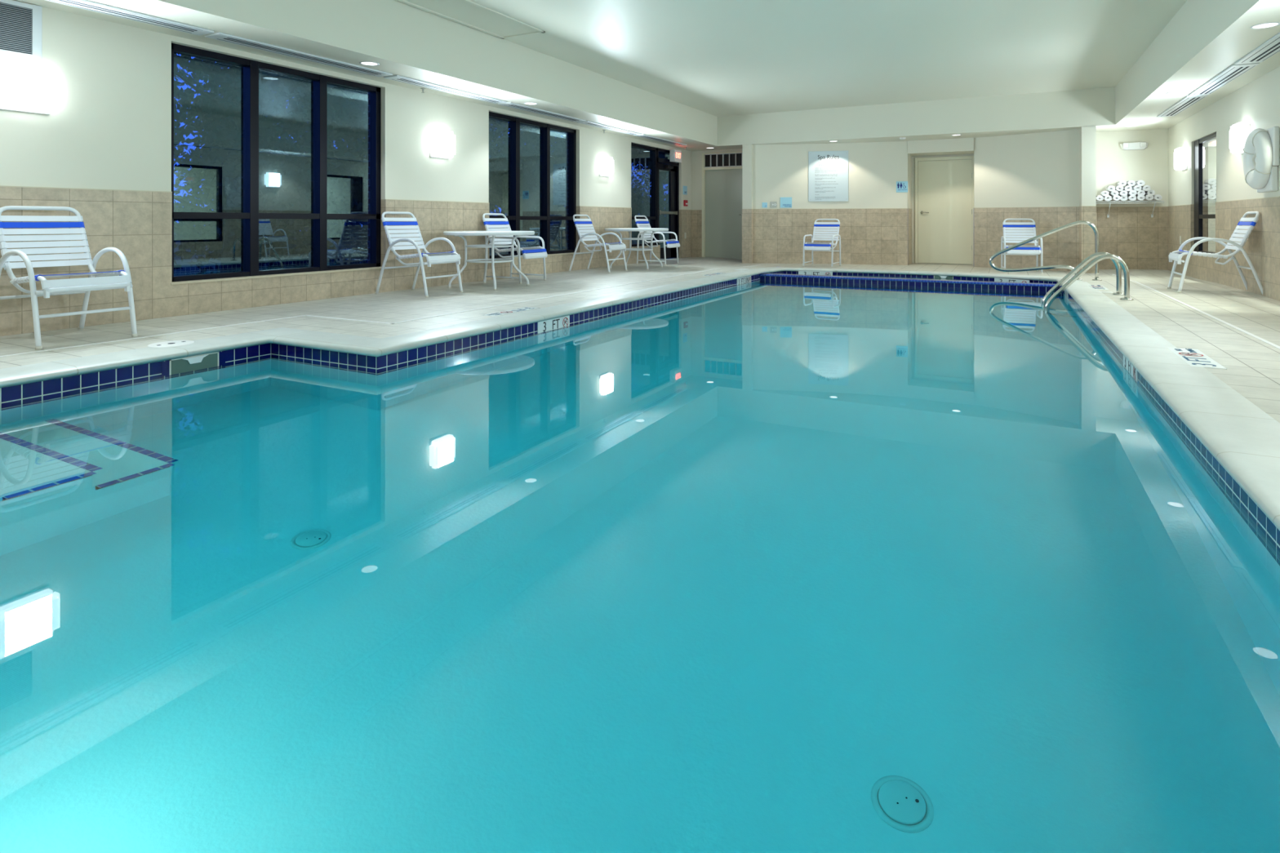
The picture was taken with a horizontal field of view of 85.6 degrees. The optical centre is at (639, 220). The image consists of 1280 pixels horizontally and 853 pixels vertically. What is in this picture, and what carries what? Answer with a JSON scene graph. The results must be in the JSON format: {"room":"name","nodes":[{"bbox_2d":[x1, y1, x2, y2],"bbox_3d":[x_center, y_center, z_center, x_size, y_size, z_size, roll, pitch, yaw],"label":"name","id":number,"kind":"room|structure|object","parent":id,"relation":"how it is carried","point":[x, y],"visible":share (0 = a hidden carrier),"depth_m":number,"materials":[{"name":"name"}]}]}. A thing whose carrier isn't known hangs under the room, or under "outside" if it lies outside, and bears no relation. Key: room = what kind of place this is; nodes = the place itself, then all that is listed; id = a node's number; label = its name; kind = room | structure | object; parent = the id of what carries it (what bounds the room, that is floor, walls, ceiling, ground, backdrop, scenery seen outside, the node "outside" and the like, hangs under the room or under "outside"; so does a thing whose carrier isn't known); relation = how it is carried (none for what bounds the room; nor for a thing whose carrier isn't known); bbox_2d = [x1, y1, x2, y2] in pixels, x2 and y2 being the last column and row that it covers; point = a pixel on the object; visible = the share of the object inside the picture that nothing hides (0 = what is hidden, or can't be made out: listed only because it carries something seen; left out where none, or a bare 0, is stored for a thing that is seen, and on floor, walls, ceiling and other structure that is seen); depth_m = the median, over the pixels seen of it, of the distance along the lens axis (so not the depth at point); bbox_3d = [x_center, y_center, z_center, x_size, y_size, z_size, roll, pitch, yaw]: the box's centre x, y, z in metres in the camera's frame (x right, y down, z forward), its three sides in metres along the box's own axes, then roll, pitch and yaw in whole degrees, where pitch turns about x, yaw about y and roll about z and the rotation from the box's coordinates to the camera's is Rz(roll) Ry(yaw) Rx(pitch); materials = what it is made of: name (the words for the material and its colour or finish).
{"room":"indoor swimming pool","nodes":[
{"label":"indoor swimming pool","id":0,"kind":"room"},
{"bbox_2d":[0,0,691,336],"bbox_3d":[-3.310,-0.675,7.986,0.222,3.250,19.050,0,0,28],"label":"wall","id":1,"kind":"structure","parent":0,"point":[104,154],"depth_m":6.06,"materials":[{"name":"beige paint"}]},
{"bbox_2d":[0,0,42,61],"bbox_3d":[-4.725,-1.435,5.064,0.020,0.420,0.560,0,0,28],"label":"air vent","id":2,"kind":"object","parent":1,"relation":"in","point":[20,23],"visible":1,"depth_m":5.20,"materials":[{"name":"white metal"}]},
{"bbox_2d":[0,57,60,115],"bbox_3d":[-4.606,-1.002,5.182,0.120,0.365,0.400,0,0,28],"label":"wall sconce","id":3,"kind":"object","parent":1,"relation":"attached to","point":[24,86],"visible":1,"depth_m":5.16,"materials":[{"name":"white glass"}]},
{"bbox_2d":[171,43,381,281],"bbox_3d":[-3.715,-0.525,7.267,0.115,2.150,2.400,0,0,28],"label":"window","id":4,"kind":"structure","parent":1,"relation":"in","point":[251,215],"depth_m":7.42,"materials":[{"name":"black metal"}]},
{"bbox_2d":[170,266,382,284],"bbox_3d":[-3.635,0.558,7.225,0.096,0.020,2.420,0,0,28],"label":"sill","id":5,"kind":"structure","parent":1,"relation":"attached to","point":[380,267],"depth_m":6.96,"materials":[{"name":"beige tile"}]},
{"bbox_2d":[429,128,455,159],"bbox_3d":[-2.580,-1.002,9.031,0.120,0.365,0.400,0,0,28],"label":"wall sconce","id":6,"kind":"object","parent":1,"relation":"attached to","point":[442,142],"visible":1,"depth_m":8.96,"materials":[{"name":"white glass"}]},
{"bbox_2d":[488,111,576,258],"bbox_3d":[-1.722,-0.520,11.054,0.115,2.140,2.400,0,0,28],"label":"window","id":7,"kind":"structure","parent":1,"relation":"in","point":[514,217],"depth_m":11.34,"materials":[{"name":"brown metal"}]},
{"bbox_2d":[493,252,578,258],"bbox_3d":[-1.642,0.558,11.012,0.096,0.020,2.420,0,0,28],"label":"sill","id":8,"kind":"structure","parent":1,"relation":"attached to","point":[570,252],"depth_m":11.41,"materials":[{"name":"beige tile"}]},
{"bbox_2d":[599,155,613,177],"bbox_3d":[-0.620,-1.002,12.757,0.120,0.365,0.400,0,0,28],"label":"wall sconce","id":9,"kind":"object","parent":1,"relation":"attached to","point":[606,163],"visible":1,"depth_m":12.65,"materials":[{"name":"white glass"}]},
{"bbox_2d":[631,142,657,246],"bbox_3d":[0.018,-0.525,14.365,0.110,2.090,1.300,0,0,28],"label":"window","id":10,"kind":"structure","parent":1,"relation":"in","point":[654,150],"depth_m":14.87,"materials":[{"name":"brown metal"}]},
{"bbox_2d":[657,147,679,258],"bbox_3d":[0.621,-0.360,15.404,0.210,2.420,1.120,0,0,28],"label":"door","id":11,"kind":"structure","parent":1,"relation":"in","point":[671,169],"depth_m":15.59,"materials":[{"name":"brown metal"}]},
{"bbox_2d":[669,149,681,162],"bbox_3d":[0.799,-1.445,15.434,0.129,0.270,0.450,0,0,28],"label":"exit sign","id":12,"kind":"object","parent":1,"relation":"attached to","point":[675,154],"visible":1,"depth_m":15.31,"materials":[{"name":"white plastic"}]},
{"bbox_2d":[367,92,369,262],"bbox_3d":[-3.195,-0.550,8.519,0.090,3.000,0.320,0,0,28],"label":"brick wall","id":13,"kind":"structure","parent":0,"point":[368,93],"depth_m":8.39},
{"bbox_2d":[565,133,568,249],"bbox_3d":[-1.202,-0.550,12.306,0.090,3.000,0.320,0,0,28],"label":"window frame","id":14,"kind":"structure","parent":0,"point":[566,134],"depth_m":12.17,"materials":[{"name":"black metal"}]},
{"bbox_2d":[0,257,1279,422],"bbox_3d":[2.242,0.882,5.601,12.050,0.065,20.000,0,0,28],"label":"floor","id":15,"kind":"structure","parent":0,"point":[1252,365],"depth_m":6.37,"materials":[{"name":"tile"}]},
{"bbox_2d":[0,205,137,350],"bbox_3d":[-4.183,0.372,5.004,0.812,0.965,0.607,0,0,28],"label":"chair","id":16,"kind":"object","parent":15,"relation":"on","point":[86,285],"visible":1,"depth_m":5.03,"materials":[{"name":"white plastic"}]},
{"bbox_2d":[147,340,194,346],"bbox_3d":[-3.224,0.849,4.760,0.270,0.012,0.270,0,0,28],"label":"access cover","id":17,"kind":"object","parent":15,"relation":"on","point":[172,343],"visible":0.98,"depth_m":4.74,"materials":[{"name":"white plastic"}]},
{"bbox_2d":[0,264,760,357],"bbox_3d":[-2.132,0.884,6.716,1.102,0.075,17.900,0,0,28],"label":"drain","id":18,"kind":"object","parent":15,"relation":"in","point":[757,264],"visible":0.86,"depth_m":5.88,"materials":[{"name":"white plastic"}]},
{"bbox_2d":[374,211,462,297],"bbox_3d":[-2.588,0.372,8.120,0.812,0.965,0.607,0,0,27],"label":"chair","id":19,"kind":"object","parent":15,"relation":"on","point":[400,231],"visible":1,"depth_m":8.11,"materials":[{"name":"white plastic"}]},
{"bbox_2d":[443,231,534,290],"bbox_3d":[-1.943,0.493,8.933,1.154,0.715,1.154,0,0,25],"label":"round table","id":20,"kind":"object","parent":15,"relation":"on","point":[457,233],"visible":0.99,"depth_m":8.75,"materials":[{"name":"white metal"}]},
{"bbox_2d":[484,306,539,316],"bbox_3d":[-1.194,0.848,6.471,0.150,0.008,0.658,0,0,28],"label":"depth marker","id":21,"kind":"object","parent":15,"relation":"on","point":[526,308],"visible":1,"depth_m":6.44,"materials":[{"name":"white tile"}]},
{"bbox_2d":[482,213,547,284],"bbox_3d":[-1.772,0.370,9.770,0.785,0.961,0.607,0,0,28],"label":"chair","id":22,"kind":"object","parent":15,"relation":"on","point":[502,224],"visible":0.88,"depth_m":9.77,"materials":[{"name":"white plastic"}]},
{"bbox_2d":[568,214,627,273],"bbox_3d":[-0.707,0.372,11.695,0.812,0.965,0.607,0,0,28],"label":"chair","id":23,"kind":"object","parent":15,"relation":"on","point":[587,228],"visible":1,"depth_m":11.67,"materials":[{"name":"white plastic"}]},
{"bbox_2d":[604,227,668,270],"bbox_3d":[-0.062,0.493,12.463,1.154,0.715,1.154,0,0,22],"label":"round table","id":24,"kind":"object","parent":15,"relation":"on","point":[614,229],"visible":0.88,"depth_m":12.25,"materials":[{"name":"white metal"}]},
{"bbox_2d":[634,215,679,265],"bbox_3d":[0.336,0.370,13.666,0.785,0.961,0.607,0,0,28],"label":"chair","id":25,"kind":"object","parent":15,"relation":"on","point":[641,223],"visible":0.89,"depth_m":13.62,"materials":[{"name":"white"}]},
{"bbox_2d":[802,218,841,267],"bbox_3d":[3.686,0.435,13.981,0.607,0.961,0.785,0,0,31],"label":"chair","id":26,"kind":"object","parent":15,"relation":"on","point":[818,234],"visible":1,"depth_m":14.10,"materials":[{"name":"white plastic"}]},
{"bbox_2d":[1000,218,1043,273],"bbox_3d":[6.848,0.435,12.429,0.607,0.961,0.785,0,0,23],"label":"chair","id":27,"kind":"object","parent":15,"relation":"on","point":[1035,250],"visible":0.87,"depth_m":12.62,"materials":[{"name":"white plastic"}]},
{"bbox_2d":[989,220,1102,280],"bbox_3d":[5.979,0.428,10.244,1.442,0.863,0.120,0,0,28],"label":"handrail","id":28,"kind":"object","parent":15,"relation":"on","point":[1094,228],"visible":0.88,"depth_m":10.19,"materials":[{"name":"silver metal"}]},
{"bbox_2d":[1041,252,1124,304],"bbox_3d":[5.197,0.937,8.136,0.840,1.150,0.120,0,0,28],"label":"pool handrail","id":29,"kind":"object","parent":15,"relation":"on","point":[1118,273],"visible":0.67,"depth_m":8.10,"materials":[{"name":"silver metal"}]},
{"bbox_2d":[1044,253,1133,310],"bbox_3d":[4.923,0.937,7.614,0.840,1.150,0.120,0,0,28],"label":"pool handrail","id":30,"kind":"object","parent":15,"relation":"on","point":[1126,275],"visible":0.75,"depth_m":7.55,"materials":[{"name":"silver metal"}]},
{"bbox_2d":[1088,284,1108,289],"bbox_3d":[5.838,0.848,8.816,0.165,0.008,0.619,0,0,28],"label":"depth marker","id":31,"kind":"object","parent":15,"relation":"on","point":[1093,286],"visible":1,"depth_m":8.74,"materials":[{"name":"white tile"}]},
{"bbox_2d":[1112,274,1279,349],"bbox_3d":[3.795,0.879,3.709,0.032,0.065,18.100,0,0,28],"label":"drain","id":32,"kind":"object","parent":15,"relation":"on","point":[1165,295],"visible":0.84,"depth_m":5.93,"materials":[{"name":"white plastic"}]},
{"bbox_2d":[1166,346,1226,369],"bbox_3d":[3.440,0.848,4.292,0.165,0.008,0.678,0,0,28],"label":"depth marker","id":33,"kind":"object","parent":15,"relation":"on","point":[1193,357],"visible":1,"depth_m":4.24,"materials":[{"name":"white tile"}]},
{"bbox_2d":[1167,211,1262,294],"bbox_3d":[6.857,0.372,8.256,0.812,0.965,0.607,0,0,28],"label":"chair","id":34,"kind":"object","parent":15,"relation":"on","point":[1175,255],"visible":1,"depth_m":8.15,"materials":[{"name":"white plastic"}]},
{"bbox_2d":[0,271,1279,552],"bbox_3d":[1.344,1.415,6.906,5.525,1.070,12.875,0,0,28],"label":"pool tile border","id":35,"kind":"object","parent":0,"point":[9,395],"visible":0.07,"depth_m":4.73,"materials":[{"name":"blue tile"}]},
{"bbox_2d":[161,351,225,376],"bbox_3d":[-2.974,0.950,4.622,0.019,0.100,0.410,0,0,28],"label":"skimmer","id":36,"kind":"object","parent":35,"relation":"attached to","point":[186,364],"visible":1,"depth_m":4.61,"materials":[{"name":"beige plastic"}]},
{"bbox_2d":[537,315,569,333],"bbox_3d":[-0.793,0.962,6.390,0.008,0.125,0.508,0,0,28],"label":"depth marker","id":37,"kind":"object","parent":35,"relation":"attached to","point":[554,323],"visible":0.84,"depth_m":6.38,"materials":[{"name":"white tile"}]},
{"bbox_2d":[0,274,1279,852],"bbox_3d":[1.344,1.500,6.906,5.565,1.000,12.915,0,0,28],"label":"pool water","id":38,"kind":"object","parent":35,"relation":"on","point":[760,566],"visible":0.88,"depth_m":1.82,"materials":[{"name":"teal liquid"}]},
{"bbox_2d":[0,266,1279,530],"bbox_3d":[1.344,0.902,6.906,6.105,0.113,13.455,0,0,28],"label":"pool coping","id":39,"kind":"object","parent":35,"relation":"on","point":[1243,438],"visible":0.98,"depth_m":4.38,"materials":[{"name":"concrete"}]},
{"bbox_2d":[737,275,751,284],"bbox_3d":[1.668,0.962,11.067,0.008,0.125,0.678,0,0,28],"label":"depth marker","id":40,"kind":"object","parent":35,"relation":"attached to","point":[746,279],"visible":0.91,"depth_m":11.05,"materials":[{"name":"white tile"}]},
{"bbox_2d":[798,271,832,275],"bbox_3d":[3.264,1.000,12.876,0.618,0.125,0.008,0,0,13],"label":"depth marker","id":41,"kind":"object","parent":35,"relation":"attached to","point":[828,273],"visible":0.55,"depth_m":12.87,"materials":[{"name":"white tile"}]},
{"bbox_2d":[759,273,1062,291],"bbox_3d":[4.043,1.427,10.842,4.435,1.045,0.255,0,0,28],"label":"wall","id":42,"kind":"structure","parent":35,"relation":"on","point":[802,277],"depth_m":10.65,"materials":[{"name":"blue tile"}]},
{"bbox_2d":[930,275,955,279],"bbox_3d":[5.270,0.995,12.011,0.410,0.100,0.019,0,0,34],"label":"skimmer","id":43,"kind":"object","parent":35,"relation":"attached to","point":[931,276],"visible":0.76,"depth_m":12.01,"materials":[{"name":"beige plastic"}]},
{"bbox_2d":[994,277,1029,282],"bbox_3d":[5.990,1.000,11.150,0.008,0.125,0.578,0,0,-31],"label":"depth marker","id":44,"kind":"object","parent":35,"relation":"attached to","point":[996,279],"visible":0.51,"depth_m":11.17,"materials":[{"name":"white tile"}]},
{"bbox_2d":[1123,355,1137,381],"bbox_3d":[3.224,0.962,4.552,0.008,0.125,0.558,0,0,28],"label":"depth marker","id":45,"kind":"object","parent":35,"relation":"attached to","point":[1133,371],"visible":0.5,"depth_m":4.50,"materials":[{"name":"white tile"}]},
{"bbox_2d":[15,0,1279,151],"bbox_3d":[1.047,-2.050,6.229,9.550,0.800,20.000,0,0,28],"label":"ceiling","id":46,"kind":"structure","parent":0,"point":[699,74],"depth_m":8.82,"materials":[{"name":"beige paint"}]},
{"bbox_2d":[46,0,213,35],"bbox_3d":[-4.249,-1.640,5.175,0.220,0.020,1.980,0,0,28],"label":"ceiling vent","id":47,"kind":"object","parent":46,"relation":"in","point":[83,4],"visible":1,"depth_m":5.52,"materials":[{"name":"white metal"}]},
{"bbox_2d":[204,31,392,76],"bbox_3d":[-3.317,-1.640,6.944,0.220,0.020,1.940,0,0,28],"label":"ceiling vent","id":48,"kind":"object","parent":46,"relation":"in","point":[224,37],"visible":1,"depth_m":6.75,"materials":[{"name":"white metal"}]},
{"bbox_2d":[359,61,379,65],"bbox_3d":[-2.832,-1.647,7.243,0.194,0.005,0.194,0,0,28],"label":"recessed light","id":49,"kind":"object","parent":46,"relation":"in","point":[365,63],"visible":1,"depth_m":7.23,"materials":[{"name":"white"}]},
{"bbox_2d":[383,75,506,103],"bbox_3d":[-2.381,-1.640,8.723,0.220,0.020,1.960,0,0,28],"label":"ceiling vent","id":50,"kind":"object","parent":46,"relation":"in","point":[396,77],"visible":0.99,"depth_m":8.54,"materials":[{"name":"white metal"}]},
{"bbox_2d":[395,0,545,39],"bbox_3d":[-2.065,-2.297,7.359,0.650,0.025,2.700,0,0,28],"label":"access panel","id":51,"kind":"object","parent":46,"relation":"attached to","point":[539,31],"visible":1,"depth_m":7.87,"materials":[{"name":"beige paint"}]},
{"bbox_2d":[497,102,586,121],"bbox_3d":[-1.440,-1.640,10.511,0.220,0.020,1.960,0,0,28],"label":"ceiling vent","id":52,"kind":"object","parent":46,"relation":"in","point":[511,104],"visible":0.99,"depth_m":10.36,"materials":[{"name":"white metal"}]},
{"bbox_2d":[576,120,641,134],"bbox_3d":[-0.509,-1.640,12.280,0.220,0.020,1.920,0,0,28],"label":"ceiling vent","id":53,"kind":"object","parent":46,"relation":"in","point":[586,122],"visible":0.95,"depth_m":12.13,"materials":[{"name":"white metal"}]},
{"bbox_2d":[633,133,686,145],"bbox_3d":[0.442,-1.640,14.086,0.220,0.020,2.040,0,0,28],"label":"ceiling vent","id":54,"kind":"object","parent":46,"relation":"in","point":[643,135],"visible":0.96,"depth_m":13.96,"materials":[{"name":"white metal"}]},
{"bbox_2d":[1156,94,1208,116],"bbox_3d":[7.767,-1.640,9.947,0.220,0.020,2.020,0,0,28],"label":"ceiling vent","id":55,"kind":"object","parent":46,"relation":"in","point":[1187,101],"visible":1,"depth_m":9.80,"materials":[{"name":"white metal"}]},
{"bbox_2d":[1187,62,1259,96],"bbox_3d":[6.803,-1.640,8.115,0.220,0.020,2.000,0,0,28],"label":"ceiling vent","id":56,"kind":"object","parent":46,"relation":"in","point":[1233,71],"visible":0.99,"depth_m":7.95,"materials":[{"name":"white metal"}]},
{"bbox_2d":[1234,32,1279,64],"bbox_3d":[5.843,-1.640,6.293,0.220,0.020,2.000,0,0,28],"label":"ceiling vent","id":57,"kind":"object","parent":46,"relation":"in","point":[1271,46],"visible":1,"depth_m":6.71,"materials":[{"name":"white metal"}]},
{"bbox_2d":[1249,22,1279,28],"bbox_3d":[5.275,-1.647,5.835,0.194,0.005,0.194,0,0,28],"label":"recessed light","id":58,"kind":"object","parent":46,"relation":"in","point":[1264,25],"visible":1,"depth_m":5.84,"materials":[{"name":"white"}]},
{"bbox_2d":[691,148,742,257],"bbox_3d":[1.834,-0.675,16.120,1.730,3.250,0.162,0,0,28],"label":"wall","id":59,"kind":"structure","parent":0,"point":[696,156],"depth_m":16.29,"materials":[{"name":"beige paint"}]},
{"bbox_2d":[702,151,742,259],"bbox_3d":[2.080,-0.290,15.995,1.900,2.700,0.174,0,0,28],"label":"door","id":60,"kind":"structure","parent":59,"relation":"in","point":[722,172],"depth_m":16.06,"materials":[{"name":"beige paint"}]},
{"bbox_2d":[742,143,752,263],"bbox_3d":[2.518,-0.352,15.336,0.222,2.605,0.912,0,0,28],"label":"wall pier","id":61,"kind":"object","parent":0,"point":[747,149],"visible":0.38,"depth_m":14.94,"materials":[{"name":"beige paint"}]},
{"bbox_2d":[752,141,911,265],"bbox_3d":[4.128,-0.360,14.622,3.436,2.620,0.621,0,0,1],"label":"wall","id":62,"kind":"structure","parent":0,"point":[875,228],"depth_m":14.65,"materials":[{"name":"beige paint"}]},
{"bbox_2d":[780,197,791,207],"bbox_3d":[3.140,-0.395,14.869,0.245,0.225,0.012,0,0,8],"label":"sign","id":63,"kind":"object","parent":62,"relation":"attached to","point":[784,202],"visible":1,"depth_m":14.87,"materials":[{"name":"blue plastic"}]},
{"bbox_2d":[808,150,848,201],"bbox_3d":[4.005,-0.950,14.710,0.820,1.070,0.014,0,0,12],"label":"sign","id":64,"kind":"object","parent":62,"relation":"attached to","point":[828,171],"visible":1,"depth_m":14.71,"materials":[{"name":"white"}]},
{"bbox_2d":[896,181,907,192],"bbox_3d":[5.424,-0.705,14.316,0.225,0.225,0.015,0,0,20],"label":"restroom sign","id":65,"kind":"object","parent":62,"relation":"attached to","point":[901,186],"visible":1,"depth_m":14.31,"materials":[{"name":"blue plastic"}]},
{"bbox_2d":[907,137,973,265],"bbox_3d":[6.304,-0.375,14.339,2.200,2.650,0.850,0,0,28],"label":"door frame","id":66,"kind":"structure","parent":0,"point":[958,146],"depth_m":14.19,"materials":[{"name":"beige paint"}]},
{"bbox_2d":[915,155,973,264],"bbox_3d":[6.403,-0.220,14.549,1.160,2.260,0.087,0,0,28],"label":"door","id":67,"kind":"structure","parent":66,"relation":"attached to","point":[944,188],"depth_m":14.56,"materials":[{"name":"beige paint"}]},
{"bbox_2d":[973,128,1079,271],"bbox_3d":[7.182,-0.360,13.242,0.553,2.620,2.145,0,0,-27],"label":"wall","id":68,"kind":"structure","parent":0,"point":[1035,176],"depth_m":13.07,"materials":[{"name":"beige paint"}]},
{"bbox_2d":[1079,125,1096,273],"bbox_3d":[8.059,-0.352,12.510,0.222,2.605,1.072,0,0,28],"label":"wall pier","id":69,"kind":"object","parent":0,"point":[1087,135],"visible":0.81,"depth_m":12.05,"materials":[{"name":"beige paint"}]},
{"bbox_2d":[1096,128,1168,270],"bbox_3d":[9.031,-0.675,12.671,1.420,3.250,0.162,0,0,28],"label":"wall","id":70,"kind":"structure","parent":0,"point":[1130,233],"depth_m":12.61,"materials":[{"name":"beige paint"}]},
{"bbox_2d":[1096,200,1164,217],"bbox_3d":[8.815,-0.208,12.496,1.004,0.295,0.336,0,0,28],"label":"wire shelf","id":71,"kind":"object","parent":70,"relation":"attached to","point":[1103,202],"visible":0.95,"depth_m":12.39,"materials":[{"name":"white metal"}]},
{"bbox_2d":[1111,195,1120,200],"bbox_3d":[8.639,-0.414,12.570,0.114,0.101,0.306,0,0,26],"label":"towel","id":72,"kind":"object","parent":71,"relation":"on","point":[1116,197],"visible":0.95,"depth_m":12.44,"materials":[{"name":"white fabric"}]},
{"bbox_2d":[1108,190,1118,195],"bbox_3d":[8.623,-0.501,12.590,0.113,0.104,0.306,0,0,27],"label":"towel","id":73,"kind":"object","parent":72,"relation":"on","point":[1113,193],"visible":0.97,"depth_m":12.47,"materials":[{"name":"white fabric"}]},
{"bbox_2d":[1105,185,1115,191],"bbox_3d":[8.579,-0.588,12.617,0.113,0.104,0.306,0,0,27],"label":"towel","id":74,"kind":"object","parent":73,"relation":"on","point":[1110,188],"visible":0.98,"depth_m":12.50,"materials":[{"name":"white fabric"}]},
{"bbox_2d":[1127,195,1136,200],"bbox_3d":[8.848,-0.408,12.459,0.114,0.101,0.306,0,0,28],"label":"towel","id":75,"kind":"object","parent":71,"relation":"on","point":[1131,197],"visible":0.96,"depth_m":12.34,"materials":[{"name":"white fabric"}]},
{"bbox_2d":[1127,190,1137,195],"bbox_3d":[8.853,-0.501,12.456,0.115,0.101,0.306,0,0,26],"label":"towel","id":76,"kind":"object","parent":75,"relation":"on","point":[1131,192],"visible":0.98,"depth_m":12.33,"materials":[{"name":"white fabric"}]},
{"bbox_2d":[1136,195,1145,200],"bbox_3d":[8.963,-0.414,12.405,0.115,0.101,0.306,0,0,27],"label":"towel","id":77,"kind":"object","parent":71,"relation":"on","point":[1139,197],"visible":0.94,"depth_m":12.28,"materials":[{"name":"white fabric"}]},
{"bbox_2d":[1136,190,1145,195],"bbox_3d":[8.972,-0.495,12.402,0.120,0.101,0.306,0,0,30],"label":"towel","id":78,"kind":"object","parent":77,"relation":"on","point":[1140,192],"visible":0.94,"depth_m":12.28,"materials":[{"name":"white fabric"}]},
{"bbox_2d":[1132,185,1141,191],"bbox_3d":[8.912,-0.582,12.426,0.114,0.101,0.306,0,0,26],"label":"towel","id":79,"kind":"object","parent":78,"relation":"on","point":[1137,188],"visible":0.94,"depth_m":12.30,"materials":[{"name":"white fabric"}]},
{"bbox_2d":[1134,179,1145,186],"bbox_3d":[8.961,-0.675,12.407,0.115,0.101,0.306,0,0,27],"label":"towel","id":80,"kind":"object","parent":79,"relation":"on","point":[1140,182],"visible":0.95,"depth_m":12.28,"materials":[{"name":"white fabric"}]},
{"bbox_2d":[1143,194,1153,200],"bbox_3d":[9.071,-0.414,12.351,0.114,0.101,0.306,0,0,27],"label":"towel","id":81,"kind":"object","parent":71,"relation":"on","point":[1148,197],"visible":0.92,"depth_m":12.23,"materials":[{"name":"white fabric"}]},
{"bbox_2d":[1144,189,1155,195],"bbox_3d":[9.098,-0.501,12.352,0.114,0.101,0.306,0,0,27],"label":"towel","id":82,"kind":"object","parent":81,"relation":"on","point":[1150,192],"visible":0.91,"depth_m":12.23,"materials":[{"name":"white fabric"}]},
{"bbox_2d":[1141,185,1151,191],"bbox_3d":[9.032,-0.582,12.368,0.120,0.101,0.306,0,0,26],"label":"towel","id":83,"kind":"object","parent":82,"relation":"on","point":[1145,188],"visible":0.91,"depth_m":12.24,"materials":[{"name":"white fabric"}]},
{"bbox_2d":[1151,194,1162,200],"bbox_3d":[9.182,-0.414,12.301,0.115,0.101,0.306,0,0,26],"label":"towel","id":84,"kind":"object","parent":71,"relation":"on","point":[1157,197],"visible":0.9,"depth_m":12.18,"materials":[{"name":"white fabric"}]},
{"bbox_2d":[1120,142,1148,150],"bbox_3d":[8.973,-1.360,12.550,0.430,0.140,0.121,0,0,28],"label":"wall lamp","id":85,"kind":"object","parent":70,"relation":"attached to","point":[1137,145],"visible":1,"depth_m":12.54,"materials":[{"name":"white glass"}]},
{"bbox_2d":[1168,66,1279,301],"bbox_3d":[5.032,-0.675,3.776,0.212,3.250,19.370,0,0,28],"label":"wall","id":86,"kind":"structure","parent":0,"point":[1257,103],"depth_m":8.97,"materials":[{"name":"beige paint"}]},
{"bbox_2d":[1173,146,1187,170],"bbox_3d":[8.792,-1.002,11.250,0.120,0.365,0.400,0,0,28],"label":"wall sconce","id":87,"kind":"object","parent":86,"relation":"attached to","point":[1180,154],"visible":1,"depth_m":11.11,"materials":[{"name":"white glass"}]},
{"bbox_2d":[1194,132,1216,253],"bbox_3d":[8.385,-0.370,10.170,0.115,1.740,1.430,0,0,28],"label":"window","id":88,"kind":"structure","parent":86,"relation":"in","point":[1205,148],"depth_m":10.29,"materials":[{"name":"clear glass"}]},
{"bbox_2d":[1229,121,1250,154],"bbox_3d":[7.301,-1.002,8.418,0.120,0.365,0.400,0,0,28],"label":"wall sconce","id":89,"kind":"object","parent":86,"relation":"attached to","point":[1239,132],"visible":0.84,"depth_m":8.29,"materials":[{"name":"white glass"}]},
{"bbox_2d":[1242,126,1279,192],"bbox_3d":[6.895,-0.675,7.705,0.175,0.710,0.680,0,0,28],"label":"life ring","id":90,"kind":"object","parent":86,"relation":"attached to","point":[1260,149],"visible":1,"depth_m":7.50,"materials":[{"name":"white plastic"}]},
{"label":"outside","id":91,"kind":"structure","parent":0,"visible":0},
{"bbox_2d":[173,231,671,275],"bbox_3d":[-22.547,1.035,28.819,53.250,0.130,70.000,0,0,28],"label":"ground","id":92,"kind":"structure","parent":91,"point":[187,269],"depth_m":15.81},
{"bbox_2d":[173,53,367,274],"bbox_3d":[-6.293,-1.772,10.477,4.726,6.009,5.001,0,0,23],"label":"window glass","id":93,"kind":"object","parent":92,"relation":"on","point":[284,178],"visible":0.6,"depth_m":10.20,"materials":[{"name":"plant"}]},
{"bbox_2d":[195,88,366,253],"bbox_3d":[-9.439,-3.343,20.300,5.914,8.921,5.789,0,0,21],"label":"tree","id":94,"kind":"object","parent":92,"relation":"on","point":[291,112],"visible":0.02,"depth_m":19.50,"materials":[{"name":"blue plant"}]},
{"bbox_2d":[263,76,367,266],"bbox_3d":[-6.314,-2.057,15.261,5.144,7.118,4.899,0,0,24],"label":"tree","id":95,"kind":"object","parent":92,"relation":"on","point":[346,260],"visible":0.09,"depth_m":14.34,"materials":[{"name":"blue plant"}]},
{"bbox_2d":[488,117,565,253],"bbox_3d":[-3.487,-1.849,18.620,5.352,6.618,5.339,0,0,28],"label":"window glass","id":96,"kind":"object","parent":92,"relation":"on","point":[499,166],"visible":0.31,"depth_m":17.62,"materials":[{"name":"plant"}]},
{"bbox_2d":[494,121,639,248],"bbox_3d":[-2.716,-2.159,23.041,4.907,6.892,5.119,0,0,33],"label":"tree","id":97,"kind":"object","parent":92,"relation":"on","point":[562,180],"visible":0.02,"depth_m":22.04,"materials":[{"name":"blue plant"}]},
{"bbox_2d":[528,135,651,196],"bbox_3d":[-2.477,-3.279,35.279,6.481,9.703,6.611,0,0,32],"label":"tree","id":98,"kind":"object","parent":92,"relation":"on","point":[648,175],"visible":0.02,"depth_m":36.04,"materials":[{"name":"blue plant"}]},
{"bbox_2d":[631,146,665,246],"bbox_3d":[0.735,-1.724,26.475,5.185,6.806,4.801,0,0,35],"label":"tree","id":99,"kind":"object","parent":92,"relation":"on","point":[641,204],"visible":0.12,"depth_m":25.54,"materials":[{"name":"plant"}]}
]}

